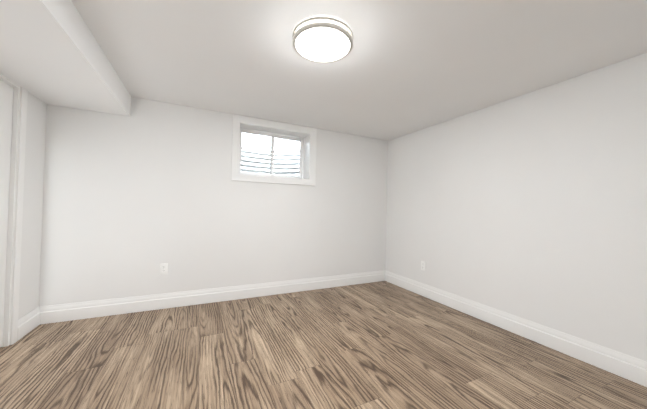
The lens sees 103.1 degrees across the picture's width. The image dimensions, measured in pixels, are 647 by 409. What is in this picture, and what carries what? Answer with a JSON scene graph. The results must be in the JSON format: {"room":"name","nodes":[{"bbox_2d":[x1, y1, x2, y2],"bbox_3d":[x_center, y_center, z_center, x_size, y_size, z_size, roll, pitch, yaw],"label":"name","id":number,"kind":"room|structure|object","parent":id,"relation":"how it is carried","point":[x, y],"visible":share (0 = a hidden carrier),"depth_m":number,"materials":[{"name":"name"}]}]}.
{"room":"empty basement room","nodes":[
{"label":"empty basement room","id":0,"kind":"room"},
{"bbox_2d":[18,92,46,318],"bbox_3d":[-1.708,-0.025,0.592,0.120,2.100,3.580,2,-1,-26],"label":"wall","id":1,"kind":"structure","parent":0,"point":[32,207],"depth_m":2.09,"materials":[{"name":"paint"}]},
{"bbox_2d":[0,79,12,346],"bbox_3d":[-2.137,0.080,1.539,0.060,1.872,0.718,2,-1,-26],"label":"door","id":2,"kind":"structure","parent":1,"relation":"in","point":[6,99],"depth_m":1.82,"materials":[{"name":"paint"}]},
{"bbox_2d":[0,74,27,346],"bbox_3d":[-2.155,0.075,1.530,0.138,1.905,0.870,2,-1,-26],"label":"door frame","id":3,"kind":"structure","parent":1,"relation":"attached to","point":[18,217],"depth_m":1.89,"materials":[{"name":"paint"}]},
{"bbox_2d":[17,306,40,340],"bbox_3d":[-2.373,0.955,2.059,0.017,0.150,0.273,2,-1,-26],"label":"baseboard","id":4,"kind":"structure","parent":1,"relation":"attached to","point":[31,320],"depth_m":2.07,"materials":[{"name":"paint"}]},
{"bbox_2d":[39,97,387,306],"bbox_3d":[-0.862,0.033,3.156,3.880,2.100,0.300,2,-1,-26],"label":"wall","id":5,"kind":"structure","parent":0,"point":[139,195],"depth_m":2.69,"materials":[{"name":"paint"}]},
{"bbox_2d":[160,263,167,274],"bbox_3d":[-1.625,0.656,2.614,0.070,0.115,0.008,2,-1,-26],"label":"electrical outlet plate","id":6,"kind":"object","parent":5,"relation":"attached to","point":[163,268],"visible":1,"depth_m":2.61,"materials":[{"name":"white plastic"}]},
{"bbox_2d":[41,270,384,323],"bbox_3d":[-0.763,1.008,3.026,3.760,0.150,0.017,2,-1,-26],"label":"baseboard","id":7,"kind":"structure","parent":5,"relation":"attached to","point":[108,307],"depth_m":2.71,"materials":[{"name":"paint"}]},
{"bbox_2d":[241,146,299,176],"bbox_3d":[-0.842,-0.491,3.687,1.400,0.722,0.636,2,-1,-26],"label":"window well","id":8,"kind":"object","parent":5,"relation":"attached to","point":[249,162],"depth_m":3.98,"materials":[{"name":"metal"}]},
{"bbox_2d":[231,114,316,185],"bbox_3d":[-0.622,-0.631,3.240,1.037,0.754,0.272,2,-1,-26],"label":"window","id":9,"kind":"structure","parent":5,"relation":"in","point":[237,120],"depth_m":3.22,"materials":[{"name":"paint"}]},
{"bbox_2d":[0,281,646,408],"bbox_3d":[-0.029,1.129,1.502,4.000,0.100,4.000,2,-1,-26],"label":"floor","id":10,"kind":"structure","parent":0,"point":[380,345],"depth_m":1.76,"materials":[{"name":"brown wood"}]},
{"bbox_2d":[71,0,646,140],"bbox_3d":[0.026,-1.095,1.534,4.000,0.150,4.000,2,-1,-26],"label":"ceiling","id":11,"kind":"structure","parent":0,"point":[403,67],"depth_m":1.72,"materials":[{"name":"paint"}]},
{"bbox_2d":[0,0,130,115],"bbox_3d":[-1.363,-0.968,0.761,0.595,0.195,3.580,2,-1,-26],"label":"beam","id":12,"kind":"structure","parent":11,"relation":"attached to","point":[51,52],"depth_m":1.56,"materials":[{"name":"paint"}]},
{"bbox_2d":[292,16,352,62],"bbox_3d":[-0.004,-0.987,1.563,0.368,0.066,0.368,2,-1,-26],"label":"ceiling light","id":13,"kind":"object","parent":11,"relation":"attached to","point":[321,39],"visible":1,"depth_m":1.50,"materials":[{"name":"white glass"}]},
{"bbox_2d":[385,53,646,361],"bbox_3d":[1.744,0.085,2.362,0.120,2.100,4.000,2,-1,-26],"label":"wall","id":14,"kind":"structure","parent":0,"point":[531,206],"depth_m":2.11,"materials":[{"name":"paint"}]},
{"bbox_2d":[421,261,425,270],"bbox_3d":[1.243,0.765,3.207,0.008,0.115,0.070,2,-1,-26],"label":"electrical outlet plate","id":15,"kind":"object","parent":14,"relation":"attached to","point":[423,263],"visible":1,"depth_m":3.20,"materials":[{"name":"white plastic"}]},
{"bbox_2d":[385,270,646,386],"bbox_3d":[1.700,1.057,2.233,0.017,0.150,3.510,2,-1,-26],"label":"baseboard","id":16,"kind":"structure","parent":14,"relation":"attached to","point":[630,368],"depth_m":2.08,"materials":[{"name":"paint"}]}
]}

